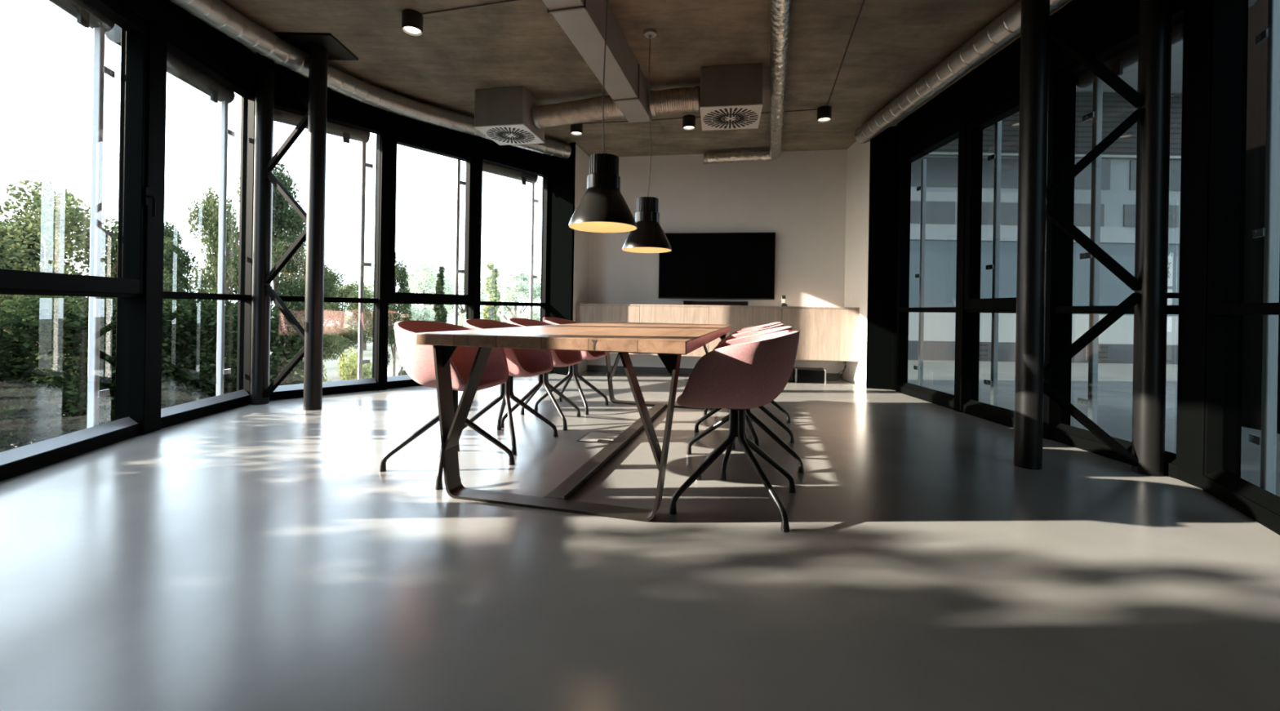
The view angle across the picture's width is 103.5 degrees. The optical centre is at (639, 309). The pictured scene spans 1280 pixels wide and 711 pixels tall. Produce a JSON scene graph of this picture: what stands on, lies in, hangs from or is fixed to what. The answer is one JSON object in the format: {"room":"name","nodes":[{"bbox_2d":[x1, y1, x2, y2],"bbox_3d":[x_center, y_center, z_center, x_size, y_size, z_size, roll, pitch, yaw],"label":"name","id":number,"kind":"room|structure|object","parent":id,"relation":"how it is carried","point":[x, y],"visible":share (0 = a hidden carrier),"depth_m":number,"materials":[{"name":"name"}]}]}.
{"room":"office","nodes":[
{"label":"office","id":0,"kind":"room"},
{"bbox_2d":[115,20,167,435],"bbox_3d":[-3.318,-0.540,3.362,0.165,2.710,0.150,1,0,-10],"label":"window frame","id":1,"kind":"structure","parent":0,"point":[139,333],"depth_m":3.32,"materials":[{"name":"black metal"}]},
{"bbox_2d":[236,93,255,395],"bbox_3d":[-3.427,-0.542,4.485,0.165,2.710,0.150,1,0,18],"label":"trim","id":2,"kind":"structure","parent":0,"point":[251,101],"depth_m":4.40,"materials":[{"name":"black metal"}]},
{"bbox_2d":[116,0,551,173],"bbox_3d":[-2.758,-2.041,4.210,1.610,0.330,6.160,1,0,15],"label":"trim","id":3,"kind":"structure","parent":0,"point":[223,52],"depth_m":4.61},
{"bbox_2d":[0,0,155,481],"bbox_3d":[-3.129,-0.532,2.696,0.184,2.700,1.378,1,0,-13],"label":"window","id":4,"kind":"structure","parent":3,"relation":"attached to","point":[20,460],"depth_m":3.15,"materials":[{"name":"black metal"}]},
{"bbox_2d":[48,0,115,428],"bbox_3d":[-3.321,-0.427,2.622,0.150,2.985,1.323,1,0,-13],"label":"roller blind","id":5,"kind":"object","parent":4,"relation":"attached to","point":[86,15],"visible":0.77,"depth_m":3.17,"materials":[{"name":"white fabric"}]},
{"bbox_2d":[160,37,254,428],"bbox_3d":[-3.375,-0.536,3.915,0.122,2.700,1.106,1,0,-6],"label":"window","id":6,"kind":"structure","parent":3,"relation":"attached to","point":[178,414],"depth_m":4.04,"materials":[{"name":"black metal"}]},
{"bbox_2d":[105,23,235,395],"bbox_3d":[-3.545,-0.431,3.871,0.150,2.985,1.050,1,0,-6],"label":"roller blind","id":7,"kind":"object","parent":6,"relation":"attached to","point":[177,68],"visible":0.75,"depth_m":4.29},
{"bbox_2d":[269,101,381,400],"bbox_3d":[-3.060,-0.530,4.893,0.122,2.700,1.058,1,0,43],"label":"window","id":8,"kind":"structure","parent":3,"relation":"attached to","point":[290,391],"depth_m":5.06,"materials":[{"name":"black metal"}]},
{"bbox_2d":[273,108,373,378],"bbox_3d":[-3.207,-0.425,4.988,0.150,2.985,1.003,1,0,43],"label":"roller blind","id":9,"kind":"object","parent":8,"relation":"attached to","point":[347,133],"visible":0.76,"depth_m":5.26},
{"bbox_2d":[386,131,475,388],"bbox_3d":[-2.330,-0.518,5.667,0.184,2.700,1.071,1,0,41],"label":"window","id":10,"kind":"structure","parent":3,"relation":"attached to","point":[467,299],"depth_m":5.63,"materials":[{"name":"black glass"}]},
{"bbox_2d":[453,159,465,324],"bbox_3d":[-2.184,-0.381,6.104,0.109,2.930,0.051,1,0,-41],"label":"roller blind","id":11,"kind":"object","parent":10,"relation":"attached to","point":[459,182],"visible":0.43,"depth_m":6.07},
{"bbox_2d":[480,155,550,321],"bbox_3d":[-1.641,-0.507,6.503,0.122,2.700,1.094,1,0,41],"label":"window","id":12,"kind":"structure","parent":3,"relation":"attached to","point":[544,304],"depth_m":6.86,"materials":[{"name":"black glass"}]},
{"bbox_2d":[465,161,538,319],"bbox_3d":[-1.789,-0.402,6.595,0.150,2.985,1.040,1,0,41],"label":"roller blind","id":13,"kind":"object","parent":12,"relation":"attached to","point":[524,177],"visible":0.6,"depth_m":6.88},
{"bbox_2d":[372,127,391,390],"bbox_3d":[-2.702,-0.530,5.282,0.165,2.710,0.090,1,0,42],"label":"trim","id":14,"kind":"structure","parent":0,"point":[385,148],"depth_m":5.22,"materials":[{"name":"black metal"}]},
{"bbox_2d":[466,152,482,319],"bbox_3d":[-2.002,-0.518,6.091,0.165,2.710,0.090,1,0,41],"label":"trim","id":15,"kind":"structure","parent":0,"point":[478,157],"depth_m":6.03,"materials":[{"name":"black metal"}]},
{"bbox_2d":[573,143,589,373],"bbox_3d":[-0.819,-0.659,6.889,0.035,3.030,0.644,1,0,12],"label":"wall","id":16,"kind":"structure","parent":0,"point":[580,283],"depth_m":6.86,"materials":[{"name":"paint"}]},
{"bbox_2d":[547,142,575,375],"bbox_3d":[-1.056,-0.662,6.723,0.522,3.030,0.030,1,0,44],"label":"trim","id":17,"kind":"structure","parent":16,"relation":"attached to","point":[562,175],"depth_m":6.68,"materials":[{"name":"black metal"}]},
{"bbox_2d":[0,370,1279,710],"bbox_3d":[-0.227,0.991,2.308,6.740,0.250,10.219,1,0,0],"label":"floor","id":18,"kind":"structure","parent":0,"point":[246,557],"depth_m":1.68,"materials":[{"name":"concrete"}]},
{"bbox_2d":[249,31,358,410],"bbox_3d":[-2.948,-0.694,4.238,0.929,3.030,0.456,1,0,0],"label":"column","id":19,"kind":"structure","parent":18,"relation":"on","point":[322,47],"depth_m":4.26,"materials":[{"name":"black metal"}]},
{"bbox_2d":[378,320,515,489],"bbox_3d":[-1.018,0.458,2.735,0.552,0.793,0.581,1,0,27],"label":"swivel armchair","id":20,"kind":"object","parent":18,"relation":"on","point":[417,361],"visible":0.64,"depth_m":2.70,"materials":[{"name":"pink plastic"}]},
{"bbox_2d":[462,319,558,454],"bbox_3d":[-0.871,0.460,3.302,0.559,0.792,0.568,1,0,14],"label":"swivel armchair","id":21,"kind":"object","parent":18,"relation":"on","point":[522,362],"visible":0.64,"depth_m":3.35,"materials":[{"name":"pink plastic"}]},
{"bbox_2d":[501,317,582,430],"bbox_3d":[-0.742,0.462,3.873,0.568,0.792,0.568,1,0,14],"label":"swivel armchair","id":22,"kind":"object","parent":18,"relation":"on","point":[561,358],"visible":0.35,"depth_m":3.90,"materials":[{"name":"plastic"}]},
{"bbox_2d":[533,317,608,415],"bbox_3d":[-0.585,0.465,4.447,0.539,0.793,0.569,1,0,14],"label":"swivel armchair","id":23,"kind":"object","parent":18,"relation":"on","point":[586,355],"visible":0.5,"depth_m":4.42,"materials":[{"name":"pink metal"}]},
{"bbox_2d":[416,321,732,521],"bbox_3d":[-0.091,0.493,3.430,1.230,0.751,2.691,1,0,14],"label":"meeting table","id":24,"kind":"object","parent":18,"relation":"on","point":[670,341],"visible":0.91,"depth_m":2.30,"materials":[{"name":"brown wood"}]},
{"bbox_2d":[577,431,620,444],"bbox_3d":[-0.274,0.860,3.388,0.219,0.012,0.285,1,0,14],"label":"floor outlet","id":25,"kind":"object","parent":18,"relation":"on","point":[593,436],"visible":0.79,"depth_m":3.38,"materials":[{"name":"metal"}]},
{"bbox_2d":[668,329,799,532],"bbox_3d":[0.444,0.482,2.309,0.552,0.793,0.582,1,0,14],"label":"swivel armchair","id":26,"kind":"object","parent":18,"relation":"on","point":[739,375],"visible":1,"depth_m":2.09,"materials":[{"name":"pink plastic"}]},
{"bbox_2d":[693,324,794,448],"bbox_3d":[0.698,0.486,3.519,0.583,0.793,0.598,1,0,-16],"label":"swivel armchair","id":27,"kind":"object","parent":18,"relation":"on","point":[762,408],"visible":0.19,"depth_m":3.43,"materials":[{"name":"pink plastic"}]},
{"bbox_2d":[685,326,804,479],"bbox_3d":[0.577,0.484,2.921,0.574,0.793,0.595,1,0,-11],"label":"swivel armchair","id":28,"kind":"object","parent":18,"relation":"on","point":[748,415],"visible":0.16,"depth_m":2.87,"materials":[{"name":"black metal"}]},
{"bbox_2d":[702,322,791,428],"bbox_3d":[0.838,0.488,4.085,0.592,0.793,0.601,1,0,-23],"label":"swivel armchair","id":29,"kind":"object","parent":18,"relation":"on","point":[788,417],"visible":0.12,"depth_m":4.00,"materials":[{"name":"pink fabric"}]},
{"bbox_2d":[788,368,794,381],"bbox_3d":[1.796,0.812,6.468,0.320,0.155,0.240,1,0,9],"label":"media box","id":30,"kind":"object","parent":18,"relation":"on","point":[791,379],"visible":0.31,"depth_m":6.35,"materials":[{"name":"black plastic"}]},
{"bbox_2d":[793,366,826,383],"bbox_3d":[2.131,0.819,6.367,0.356,0.172,0.267,1,0,9],"label":"box","id":31,"kind":"object","parent":18,"relation":"on","point":[800,374],"visible":0.98,"depth_m":6.25,"materials":[{"name":"black plastic"}]},
{"bbox_2d":[1013,0,1178,476],"bbox_3d":[2.620,-0.601,2.882,0.828,3.029,0.132,1,0,8],"label":"column","id":32,"kind":"structure","parent":18,"relation":"on","point":[1152,100],"depth_m":2.86,"materials":[{"name":"black metal"}]},
{"bbox_2d":[220,0,1072,156],"bbox_3d":[-0.172,-2.313,2.308,6.740,0.300,10.219,1,0,0],"label":"ceiling","id":33,"kind":"structure","parent":0,"point":[893,44],"depth_m":4.20,"materials":[{"name":"concrete"}]},
{"bbox_2d":[169,0,571,159],"bbox_3d":[-2.405,-2.070,4.043,1.188,0.192,5.760,1,0,20],"label":"duct","id":34,"kind":"object","parent":33,"relation":"hanging from","point":[217,14],"visible":0.74,"depth_m":4.47,"materials":[{"name":"silver metal"}]},
{"bbox_2d":[401,8,422,36],"bbox_3d":[-1.685,-2.125,3.740,0.144,0.124,0.144,1,0,0],"label":"ceiling spotlight","id":35,"kind":"object","parent":33,"relation":"in","point":[411,20],"visible":1,"depth_m":3.69,"materials":[{"name":"black plastic"}]},
{"bbox_2d":[421,0,518,14],"bbox_3d":[-1.022,-2.170,3.570,1.213,0.009,0.008,1,0,14],"label":"wire","id":36,"kind":"object","parent":33,"relation":"attached to","point":[508,0],"visible":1,"depth_m":3.62,"materials":[{"name":"black"}]},
{"bbox_2d":[474,86,544,145],"bbox_3d":[-1.332,-1.991,5.220,0.522,0.378,0.552,1,0,11],"label":"ceiling vent","id":37,"kind":"object","parent":33,"relation":"in","point":[504,115],"visible":0.97,"depth_m":4.98,"materials":[{"name":"white metal"}]},
{"bbox_2d":[570,123,582,136],"bbox_3d":[-0.737,-2.109,5.870,0.144,0.124,0.144,1,0,0],"label":"recessed light","id":38,"kind":"object","parent":33,"relation":"in","point":[576,130],"visible":0.79,"depth_m":5.82,"materials":[{"name":"black plastic"}]},
{"bbox_2d":[542,0,651,122],"bbox_3d":[-0.462,-2.013,3.102,0.254,0.306,3.928,1,0,14],"label":"duct","id":39,"kind":"object","parent":33,"relation":"hanging from","point":[584,21],"visible":0.9,"depth_m":3.75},
{"bbox_2d":[532,94,626,128],"bbox_3d":[-0.602,-1.985,5.050,0.956,0.260,0.236,1,0,15],"label":"flexible duct","id":40,"kind":"object","parent":39,"relation":"attached to","point":[589,109],"visible":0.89,"depth_m":4.99,"materials":[{"name":"silver metal"}]},
{"bbox_2d":[649,85,700,115],"bbox_3d":[0.334,-1.981,4.791,0.477,0.240,0.228,1,0,12],"label":"flexible duct","id":41,"kind":"object","parent":39,"relation":"attached to","point":[671,100],"visible":0.98,"depth_m":4.71,"materials":[{"name":"silver metal"}]},
{"bbox_2d":[568,0,637,232],"bbox_3d":[-0.196,-1.315,2.870,0.390,1.694,0.390,1,0,0],"label":"pendant lamp","id":42,"kind":"object","parent":33,"relation":"hanging from","point":[602,208],"visible":1,"depth_m":2.79,"materials":[{"name":"black metal"}]},
{"bbox_2d":[582,117,682,124],"bbox_3d":[-0.096,-2.155,5.758,1.155,0.009,0.019,1,0,11],"label":"wire","id":43,"kind":"object","parent":33,"relation":"attached to","point":[678,117],"visible":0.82,"depth_m":5.78,"materials":[{"name":"black"}]},
{"bbox_2d":[622,28,671,253],"bbox_3d":[0.067,-1.311,3.920,0.390,1.694,0.390,1,0,0],"label":"pendant lamp","id":44,"kind":"object","parent":33,"relation":"hanging from","point":[649,237],"visible":0.98,"depth_m":3.84,"materials":[{"name":"black metal"}]},
{"bbox_2d":[682,114,695,130],"bbox_3d":[0.546,-2.088,5.630,0.144,0.124,0.144,1,0,0],"label":"recessed light","id":45,"kind":"object","parent":33,"relation":"in","point":[688,121],"visible":1,"depth_m":5.58,"materials":[{"name":"black plastic"}]},
{"bbox_2d":[699,62,763,130],"bbox_3d":[0.842,-1.960,4.690,0.542,0.368,0.572,1,0,9],"label":"ceiling vent","id":46,"kind":"object","parent":33,"relation":"in","point":[731,95],"visible":1,"depth_m":4.43,"materials":[{"name":"grey metal"}]},
{"bbox_2d":[703,0,791,164],"bbox_3d":[0.715,-2.043,3.913,0.998,0.149,5.857,1,0,13],"label":"duct","id":47,"kind":"object","parent":33,"relation":"hanging from","point":[780,10],"visible":1,"depth_m":4.50,"materials":[{"name":"silver metal"}]},
{"bbox_2d":[696,109,816,117],"bbox_3d":[1.246,-2.133,5.478,1.276,0.009,0.009,1,0,12],"label":"wire","id":48,"kind":"object","parent":33,"relation":"attached to","point":[806,109],"visible":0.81,"depth_m":5.39,"materials":[{"name":"black"}]},
{"bbox_2d":[817,106,831,122],"bbox_3d":[1.944,-2.065,5.330,0.144,0.124,0.144,1,0,0],"label":"spotlight","id":49,"kind":"object","parent":33,"relation":"in","point":[824,113],"visible":1,"depth_m":5.28,"materials":[{"name":"black plastic"}]},
{"bbox_2d":[826,0,865,106],"bbox_3d":[1.611,-2.127,3.776,0.016,0.009,3.023,1,0,13],"label":"wire","id":50,"kind":"object","parent":33,"relation":"attached to","point":[864,0],"visible":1,"depth_m":4.08,"materials":[{"name":"black"}]},
{"bbox_2d":[854,0,1069,143],"bbox_3d":[2.600,-1.987,3.320,0.224,0.198,4.844,1,0,-2],"label":"duct","id":51,"kind":"object","parent":33,"relation":"hanging from","point":[1006,27],"visible":0.94,"depth_m":4.05,"materials":[{"name":"silver metal"}]},
{"bbox_2d":[586,149,846,379],"bbox_3d":[0.995,-0.629,6.999,3.479,3.030,0.150,1,0,9],"label":"wall","id":52,"kind":"structure","parent":0,"point":[799,197],"depth_m":6.85,"materials":[{"name":"paint"}]},
{"bbox_2d":[586,364,842,379],"bbox_3d":[0.958,0.848,6.918,3.459,0.075,0.015,1,0,9],"label":"baseboard","id":53,"kind":"structure","parent":52,"relation":"attached to","point":[589,367],"depth_m":7.04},
{"bbox_2d":[657,231,775,299],"bbox_3d":[1.034,-0.598,6.878,1.559,0.900,0.077,1,0,9],"label":"television","id":54,"kind":"object","parent":52,"relation":"attached to","point":[698,265],"visible":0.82,"depth_m":6.83,"materials":[{"name":"black plastic"}]},
{"bbox_2d":[575,303,859,361],"bbox_3d":[0.937,0.271,6.666,3.571,0.660,0.518,1,0,9],"label":"sideboard","id":55,"kind":"object","parent":52,"relation":"attached to","point":[826,333],"visible":0.65,"depth_m":6.31,"materials":[{"name":"brown wood"}]},
{"bbox_2d":[683,300,748,306],"bbox_3d":[0.991,-0.088,6.637,0.840,0.058,0.102,1,0,9],"label":"soundbar","id":56,"kind":"object","parent":55,"relation":"on","point":[685,302],"visible":0.91,"depth_m":6.59,"materials":[{"name":"black plastic"}]},
{"bbox_2d":[684,301,747,305],"bbox_3d":[0.984,-0.089,6.588,0.820,0.040,0.004,1,0,9],"label":"grille","id":57,"kind":"object","parent":56,"relation":"attached to","point":[685,302],"depth_m":6.59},
{"bbox_2d":[780,295,786,306],"bbox_3d":[1.846,-0.117,6.486,0.080,0.144,0.088,1,0,9],"label":"cordless phone","id":58,"kind":"object","parent":55,"relation":"on","point":[783,297],"visible":0.84,"depth_m":6.49,"materials":[{"name":"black plastic"}]},
{"bbox_2d":[838,360,844,364],"bbox_3d":[2.673,0.679,6.627,0.130,0.090,0.047,1,0,9],"label":"power socket","id":59,"kind":"object","parent":52,"relation":"attached to","point":[840,362],"visible":0.34,"depth_m":6.64,"materials":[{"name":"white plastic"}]},
{"bbox_2d":[843,140,870,388],"bbox_3d":[2.743,-0.600,6.272,0.120,3.030,0.751,1,0,3],"label":"wall","id":60,"kind":"structure","parent":0,"point":[858,155],"depth_m":6.20,"materials":[{"name":"paint"}]},
{"bbox_2d":[866,125,899,390],"bbox_3d":[2.842,-0.598,5.904,0.325,3.030,0.180,1,0,22],"label":"trim","id":61,"kind":"structure","parent":60,"relation":"attached to","point":[884,169],"depth_m":5.84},
{"bbox_2d":[896,0,1184,161],"bbox_3d":[2.897,-1.897,3.261,0.633,0.430,4.948,1,0,8],"label":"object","id":62,"kind":"structure","parent":60,"relation":"attached to","point":[1094,24],"depth_m":4.08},
{"bbox_2d":[895,128,958,409],"bbox_3d":[2.961,-0.381,5.130,0.132,2.600,1.141,1,0,0],"label":"window","id":63,"kind":"structure","parent":62,"relation":"attached to","point":[928,179],"depth_m":5.19,"materials":[{"name":"clear glass"}]},
{"bbox_2d":[963,93,1019,428],"bbox_3d":[2.972,-0.381,4.091,0.130,2.600,0.940,1,0,-1],"label":"window","id":64,"kind":"structure","parent":62,"relation":"attached to","point":[992,166],"depth_m":4.25,"materials":[{"name":"clear glass"}]},
{"bbox_2d":[1050,2,1183,479],"bbox_3d":[2.991,-0.381,3.141,0.131,2.600,0.961,1,0,0],"label":"window","id":65,"kind":"structure","parent":62,"relation":"attached to","point":[1100,201],"depth_m":3.25,"materials":[{"name":"clear glass"}]},
{"bbox_2d":[1202,0,1279,535],"bbox_3d":[2.780,-0.384,2.237,0.122,2.600,0.904,1,0,28],"label":"window","id":66,"kind":"structure","parent":62,"relation":"attached to","point":[1242,460],"depth_m":2.40,"materials":[{"name":"clear glass"}]},
{"bbox_2d":[954,120,972,412],"bbox_3d":[2.967,-0.386,4.561,0.160,2.610,0.100,1,0,-1],"label":"trim","id":67,"kind":"structure","parent":0,"point":[963,320],"depth_m":4.53,"materials":[{"name":"black metal"}]},
{"bbox_2d":[1042,71,1058,439],"bbox_3d":[2.987,-0.386,3.621,0.160,2.610,0.100,1,0,-1],"label":"trim","id":68,"kind":"structure","parent":0,"point":[1053,91],"depth_m":3.57,"materials":[{"name":"black metal"}]},
{"bbox_2d":[1176,0,1212,488],"bbox_3d":[2.995,-0.386,2.649,0.160,2.610,0.170,1,0,13],"label":"window frame","id":69,"kind":"structure","parent":0,"point":[1197,25],"depth_m":2.66,"materials":[{"name":"black metal"}]},
{"label":"outside","id":70,"kind":"structure","parent":0,"visible":0},
{"bbox_2d":[11,315,514,447],"bbox_3d":[-50.062,3.345,90.000,220.000,0.200,300.000,1,0,0],"label":"ground","id":71,"kind":"structure","parent":70,"point":[331,366],"depth_m":39.14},
{"bbox_2d":[0,217,111,348],"bbox_3d":[-15.420,0.756,11.492,4.601,6.126,4.489,1,0,16],"label":"tree","id":72,"kind":"object","parent":71,"relation":"on","point":[37,240],"visible":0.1,"depth_m":12.23,"materials":[{"name":"green plant"}]},
{"bbox_2d":[0,179,176,437],"bbox_3d":[-10.882,0.669,9.229,3.430,6.451,3.624,1,0,-23],"label":"tree","id":73,"kind":"object","parent":71,"relation":"on","point":[54,221],"visible":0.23,"depth_m":9.25,"materials":[{"name":"green plant"}]},
{"bbox_2d":[109,220,212,325],"bbox_3d":[-16.292,0.316,17.461,3.135,6.980,3.187,1,0,31],"label":"tree","id":74,"kind":"object","parent":71,"relation":"on","point":[175,260],"visible":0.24,"depth_m":17.08,"materials":[{"name":"green plant"}]},
{"bbox_2d":[0,290,324,452],"bbox_3d":[-8.133,1.919,7.691,1.738,4.589,6.264,1,0,32],"label":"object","id":75,"kind":"object","parent":71,"relation":"on","point":[189,330],"visible":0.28,"depth_m":7.39,"materials":[{"name":"clear glass"}]},
{"bbox_2d":[186,177,275,318],"bbox_3d":[-11.250,0.006,13.633,1.967,7.766,1.862,1,0,24],"label":"tree","id":76,"kind":"object","parent":71,"relation":"on","point":[209,220],"visible":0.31,"depth_m":13.02,"materials":[{"name":"green plant"}]},
{"bbox_2d":[217,162,334,355],"bbox_3d":[-12.490,-0.595,17.700,3.134,8.929,3.728,1,0,21],"label":"tree","id":77,"kind":"object","parent":71,"relation":"on","point":[284,216],"visible":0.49,"depth_m":17.19,"materials":[{"name":"green plant"}]},
{"bbox_2d":[294,362,331,382],"bbox_3d":[-8.659,2.589,12.928,1.710,2.769,1.317,1,0,-23],"label":"bush","id":78,"kind":"object","parent":71,"relation":"on","point":[324,380],"visible":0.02,"depth_m":13.32,"materials":[{"name":"green plant"}]},
{"bbox_2d":[281,253,345,361],"bbox_3d":[-14.494,0.552,22.391,2.548,6.565,2.692,1,0,-35],"label":"tree","id":79,"kind":"object","parent":71,"relation":"on","point":[328,347],"visible":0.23,"depth_m":22.88,"materials":[{"name":"green plant"}]},
{"bbox_2d":[323,280,373,376],"bbox_3d":[-16.898,0.785,29.091,3.934,6.021,3.724,1,0,-20],"label":"tree","id":80,"kind":"object","parent":71,"relation":"on","point":[348,291],"visible":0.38,"depth_m":28.95,"materials":[{"name":"green plant"}]},
{"bbox_2d":[336,347,372,380],"bbox_3d":[-8.563,2.561,14.896,1.704,2.829,2.214,1,0,16],"label":"bush","id":81,"kind":"object","parent":71,"relation":"on","point":[350,367],"visible":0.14,"depth_m":14.74,"materials":[{"name":"green plant"}]},
{"bbox_2d":[330,280,400,350],"bbox_3d":[-25.051,0.460,46.003,7.259,6.403,6.123,1,0,7],"label":"tree","id":82,"kind":"object","parent":71,"relation":"on","point":[348,319],"visible":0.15,"depth_m":45.85,"materials":[{"name":"green plant"}]},
{"bbox_2d":[397,364,407,375],"bbox_3d":[-6.226,2.621,13.506,1.343,2.790,1.313,1,0,-26],"label":"bush","id":83,"kind":"object","parent":71,"relation":"on","point":[402,371],"visible":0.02,"depth_m":13.15,"materials":[{"name":"green plant"}]},
{"bbox_2d":[432,265,448,323],"bbox_3d":[-10.281,0.882,26.008,1.137,6.367,1.024,1,0,-1],"label":"cypress tree","id":84,"kind":"object","parent":71,"relation":"on","point":[441,315],"visible":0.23,"depth_m":25.92,"materials":[{"name":"green plant"}]},
{"bbox_2d":[444,276,488,326],"bbox_3d":[-15.167,0.378,43.920,5.249,6.892,6.222,1,0,-8],"label":"tree","id":85,"kind":"object","parent":71,"relation":"on","point":[462,312],"visible":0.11,"depth_m":43.01,"materials":[{"name":"green plant"}]},
{"bbox_2d":[482,261,502,321],"bbox_3d":[-6.455,1.004,22.013,1.080,6.239,1.198,1,0,-11],"label":"cypress tree","id":86,"kind":"object","parent":71,"relation":"on","point":[490,311],"visible":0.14,"depth_m":21.93,"materials":[{"name":"green plant"}]},
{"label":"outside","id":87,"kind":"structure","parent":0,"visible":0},
{"bbox_2d":[387,360,404,376],"bbox_3d":[-1.067,4.043,27.750,34.000,0.020,24.500,1,0,0],"label":"path","id":88,"kind":"structure","parent":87,"point":[398,362],"depth_m":32.27,"materials":[{"name":"white concrete"}]},
{"bbox_2d":[368,251,412,376],"bbox_3d":[-10.162,0.551,20.982,1.839,6.712,1.868,1,0,19],"label":"tree","id":89,"kind":"object","parent":88,"relation":"on","point":[401,275],"visible":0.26,"depth_m":20.69,"materials":[{"name":"green plant"}]},
{"bbox_2d":[396,255,458,320],"bbox_3d":[-13.277,0.263,31.037,3.499,7.185,4.148,1,0,-39],"label":"tree","id":90,"kind":"object","parent":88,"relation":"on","point":[421,280],"visible":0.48,"depth_m":30.09,"materials":[{"name":"green plant"}]},
{"bbox_2d":[480,266,541,323],"bbox_3d":[-8.695,0.488,34.962,5.185,6.885,4.374,1,0,-24],"label":"tree","id":91,"kind":"object","parent":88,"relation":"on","point":[522,286],"visible":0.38,"depth_m":34.49,"materials":[{"name":"green plant"}]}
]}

